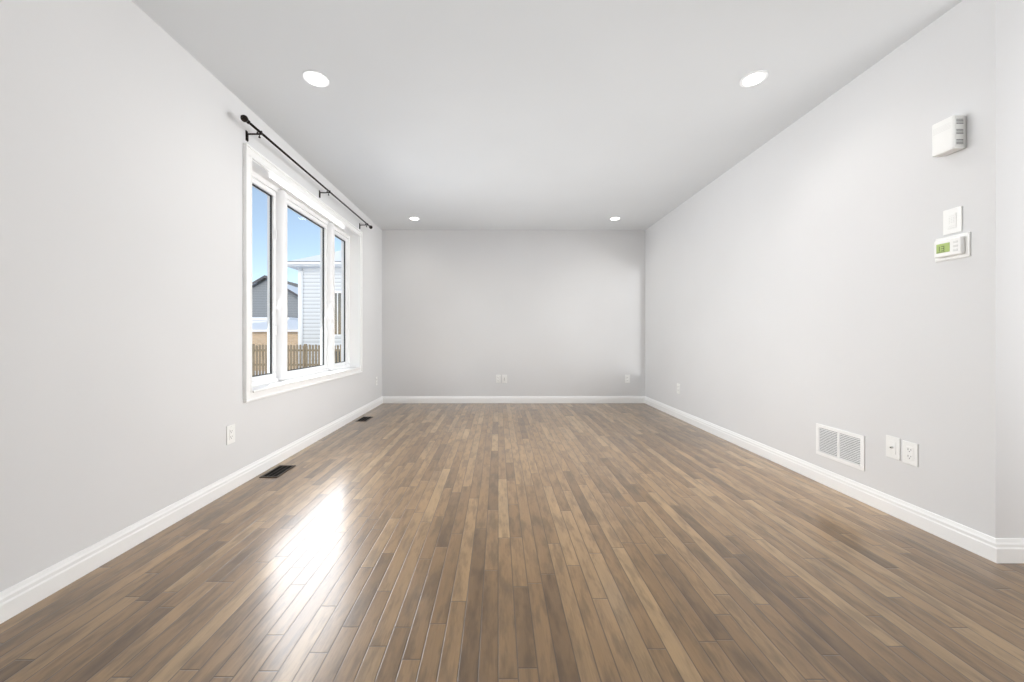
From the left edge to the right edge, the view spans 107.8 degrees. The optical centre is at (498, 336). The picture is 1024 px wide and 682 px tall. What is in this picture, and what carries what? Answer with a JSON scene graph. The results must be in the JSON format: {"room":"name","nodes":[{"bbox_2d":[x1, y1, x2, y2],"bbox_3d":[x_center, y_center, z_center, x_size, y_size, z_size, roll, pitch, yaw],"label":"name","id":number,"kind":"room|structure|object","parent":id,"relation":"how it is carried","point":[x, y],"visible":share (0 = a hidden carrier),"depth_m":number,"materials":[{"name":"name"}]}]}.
{"room":"empty living room","nodes":[
{"label":"empty living room","id":0,"kind":"room"},
{"bbox_2d":[0,0,381,591],"bbox_3d":[-1.740,-0.282,1.105,0.205,2.440,8.610,0,0,0],"label":"wall","id":1,"kind":"structure","parent":0,"point":[124,127],"depth_m":1.62,"materials":[{"name":"grey paint"}]},
{"bbox_2d":[0,396,383,623],"bbox_3d":[-1.631,0.889,1.135,0.014,0.097,8.270,0,0,0],"label":"baseboard","id":2,"kind":"structure","parent":1,"relation":"attached to","point":[19,597],"depth_m":1.68,"materials":[{"name":"white wood"}]},
{"bbox_2d":[226,424,234,444],"bbox_3d":[-1.634,0.598,2.284,0.007,0.114,0.070,0,0,0],"label":"outlet","id":3,"kind":"object","parent":1,"relation":"attached to","point":[230,434],"visible":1,"depth_m":2.27,"materials":[{"name":"white plastic"}]},
{"bbox_2d":[243,143,362,402],"bbox_3d":[-1.718,-0.410,3.420,0.220,1.669,2.052,0,0,0],"label":"window","id":4,"kind":"structure","parent":1,"relation":"in","point":[281,189],"depth_m":2.99,"materials":[{"name":"white plastic"}]},
{"bbox_2d":[252,191,343,373],"bbox_3d":[-1.773,-0.405,3.420,0.001,1.389,1.772,0,0,0],"label":"window panel","id":5,"kind":"object","parent":4,"relation":"in","point":[291,290],"visible":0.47,"depth_m":3.30,"materials":[{"name":"clear glass"}]},
{"bbox_2d":[240,115,372,228],"bbox_3d":[-1.585,-1.314,3.420,0.105,0.083,2.322,0,0,0],"label":"curtain rod","id":6,"kind":"object","parent":1,"relation":"attached to","point":[243,118],"visible":0.98,"depth_m":2.74,"materials":[{"name":"black metal"}]},
{"bbox_2d":[0,403,1023,681],"bbox_3d":[1.656,0.968,1.135,7.288,0.060,8.870,0,0,0],"label":"floor","id":7,"kind":"structure","parent":0,"point":[516,543],"depth_m":1.45,"materials":[{"name":"brown wood"}]},
{"bbox_2d":[259,465,295,477],"bbox_3d":[-1.528,0.935,2.595,0.120,0.004,0.232,0,0,0],"label":"floor vent","id":8,"kind":"object","parent":7,"relation":"in","point":[277,471],"visible":1,"depth_m":2.59,"materials":[{"name":"brown metal"}]},
{"bbox_2d":[356,417,371,420],"bbox_3d":[-1.518,0.935,4.240,0.120,0.004,0.232,0,0,0],"label":"floor vent","id":9,"kind":"object","parent":7,"relation":"in","point":[364,418],"visible":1,"depth_m":4.21,"materials":[{"name":"brown metal"}]},
{"bbox_2d":[382,230,644,395],"bbox_3d":[0.289,-0.282,5.340,3.854,2.440,0.140,0,0,0],"label":"wall","id":10,"kind":"structure","parent":0,"point":[526,312],"depth_m":5.27,"materials":[{"name":"grey paint"}]},
{"bbox_2d":[496,375,500,382],"bbox_3d":[0.002,0.598,5.266,0.070,0.114,0.009,0,0,0],"label":"outlet","id":11,"kind":"object","parent":10,"relation":"attached to","point":[498,378],"visible":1,"depth_m":5.26,"materials":[{"name":"white plastic"}]},
{"bbox_2d":[502,375,506,382],"bbox_3d":[0.089,0.598,5.263,0.070,0.114,0.014,0,0,0],"label":"outlet","id":12,"kind":"object","parent":10,"relation":"attached to","point":[504,378],"visible":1,"depth_m":5.26,"materials":[{"name":"white plastic"}]},
{"bbox_2d":[384,396,643,402],"bbox_3d":[0.222,0.889,5.263,3.660,0.097,0.015,0,0,0],"label":"baseboard","id":13,"kind":"structure","parent":10,"relation":"attached to","point":[387,399],"depth_m":5.26,"materials":[{"name":"white wood"}]},
{"bbox_2d":[625,375,629,382],"bbox_3d":[1.824,0.598,5.266,0.070,0.114,0.009,0,0,0],"label":"outlet","id":14,"kind":"object","parent":10,"relation":"attached to","point":[627,378],"visible":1,"depth_m":5.26,"materials":[{"name":"white plastic"}]},
{"bbox_2d":[132,0,962,229],"bbox_3d":[1.656,-1.542,1.135,7.288,0.080,8.870,0,0,0],"label":"ceiling","id":15,"kind":"structure","parent":0,"point":[524,114],"depth_m":2.25,"materials":[{"name":"white paint"}]},
{"bbox_2d":[303,70,328,86],"bbox_3d":[-1.058,-1.499,2.171,0.138,0.010,0.138,0,0,0],"label":"recessed light","id":16,"kind":"object","parent":15,"relation":"in","point":[315,78],"visible":1,"depth_m":2.16,"materials":[{"name":"white plastic"}]},
{"bbox_2d":[409,216,419,219],"bbox_3d":[-1.062,-1.499,4.737,0.138,0.010,0.138,0,0,0],"label":"recessed light","id":17,"kind":"object","parent":15,"relation":"in","point":[414,218],"visible":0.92,"depth_m":4.72,"materials":[{"name":"white plastic"}]},
{"bbox_2d":[609,216,620,219],"bbox_3d":[1.482,-1.499,4.737,0.138,0.010,0.138,0,0,0],"label":"recessed light","id":18,"kind":"object","parent":15,"relation":"in","point":[615,218],"visible":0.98,"depth_m":4.72,"materials":[{"name":"white plastic"}]},
{"bbox_2d":[740,70,767,86],"bbox_3d":[1.486,-1.499,2.171,0.138,0.010,0.138,0,0,0],"label":"recessed light","id":19,"kind":"object","parent":15,"relation":"in","point":[754,78],"visible":1,"depth_m":2.16,"materials":[{"name":"white plastic"}]},
{"bbox_2d":[645,0,1023,537],"bbox_3d":[2.146,-0.282,3.414,0.140,2.440,3.712,0,0,0],"label":"wall","id":20,"kind":"structure","parent":0,"point":[800,282],"depth_m":1.99,"materials":[{"name":"grey paint"}]},
{"bbox_2d":[677,383,679,393],"bbox_3d":[2.071,0.598,4.293,0.009,0.114,0.070,0,0,0],"label":"outlet","id":21,"kind":"object","parent":20,"relation":"attached to","point":[678,388],"visible":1,"depth_m":4.28,"materials":[{"name":"white plastic"}]},
{"bbox_2d":[644,396,1003,562],"bbox_3d":[2.069,0.889,3.407,0.014,0.097,3.726,0,0,0],"label":"baseboard","id":22,"kind":"structure","parent":20,"relation":"attached to","point":[991,548],"depth_m":2.07,"materials":[{"name":"white wood"}]},
{"bbox_2d":[816,423,864,470],"bbox_3d":[2.072,0.663,2.272,0.009,0.200,0.320,0,0,0],"label":"air vent","id":23,"kind":"object","parent":20,"relation":"in","point":[842,446],"visible":1,"depth_m":2.25,"materials":[{"name":"white metal"}]},
{"bbox_2d":[886,435,899,459],"bbox_3d":[2.068,0.582,1.960,0.017,0.114,0.070,0,0,0],"label":"outlet","id":24,"kind":"object","parent":20,"relation":"attached to","point":[892,447],"visible":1,"depth_m":1.96,"materials":[{"name":"white plastic"}]},
{"bbox_2d":[902,440,917,466],"bbox_3d":[2.072,0.588,1.878,0.007,0.114,0.070,0,0,0],"label":"outlet","id":25,"kind":"object","parent":20,"relation":"attached to","point":[909,453],"visible":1,"depth_m":1.88,"materials":[{"name":"white plastic"}]},
{"bbox_2d":[932,115,965,156],"bbox_3d":[2.045,-0.907,1.694,0.063,0.150,0.085,0,0,0],"label":"door chime","id":26,"kind":"object","parent":20,"relation":"attached to","point":[948,135],"visible":1,"depth_m":1.67,"materials":[{"name":"white plastic"}]},
{"bbox_2d":[934,232,970,261],"bbox_3d":[2.061,-0.406,1.705,0.030,0.110,0.132,0,0,0],"label":"thermostat","id":27,"kind":"object","parent":20,"relation":"attached to","point":[952,247],"visible":1,"depth_m":1.69,"materials":[{"name":"white plastic"}]},
{"bbox_2d":[943,206,961,234],"bbox_3d":[2.072,-0.527,1.703,0.008,0.114,0.070,0,0,0],"label":"light switch","id":28,"kind":"object","parent":20,"relation":"attached to","point":[952,220],"visible":1,"depth_m":1.70,"materials":[{"name":"white plastic"}]},
{"bbox_2d":[1004,538,1023,562],"bbox_3d":[3.522,0.889,1.551,2.880,0.097,0.015,0,0,0],"label":"baseboard","id":29,"kind":"structure","parent":20,"relation":"attached to","point":[1013,547],"depth_m":1.54,"materials":[{"name":"white wood"}]},
{"label":"outside","id":30,"kind":"structure","parent":0,"visible":0},
{"label":"snow field","id":31,"kind":"object","parent":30,"visible":0},
{"bbox_2d":[252,320,297,370],"bbox_3d":[-15.250,0.478,27.500,8.200,3.420,7.700,0,0,0],"label":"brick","id":32,"kind":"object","parent":31,"relation":"on","point":[258,335],"depth_m":24.00,"materials":[{"name":"white"}]},
{"bbox_2d":[252,275,297,322],"bbox_3d":[-21.800,-1.787,38.700,7.400,7.950,12.600,0,0,0],"label":"house","id":33,"kind":"structure","parent":31,"relation":"on","point":[260,296],"depth_m":35.50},
{"bbox_2d":[252,344,340,375],"bbox_3d":[-10.000,1.263,17.040,12.100,1.850,0.120,0,0,0],"label":"fence","id":34,"kind":"object","parent":31,"relation":"on","point":[303,362],"depth_m":16.98,"materials":[{"name":"brown wood"}]},
{"bbox_2d":[287,250,340,367],"bbox_3d":[-3.590,-2.062,23.445,14.080,8.500,10.010,0,0,0],"label":"house","id":35,"kind":"structure","parent":31,"relation":"on","point":[310,288],"depth_m":19.00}
]}

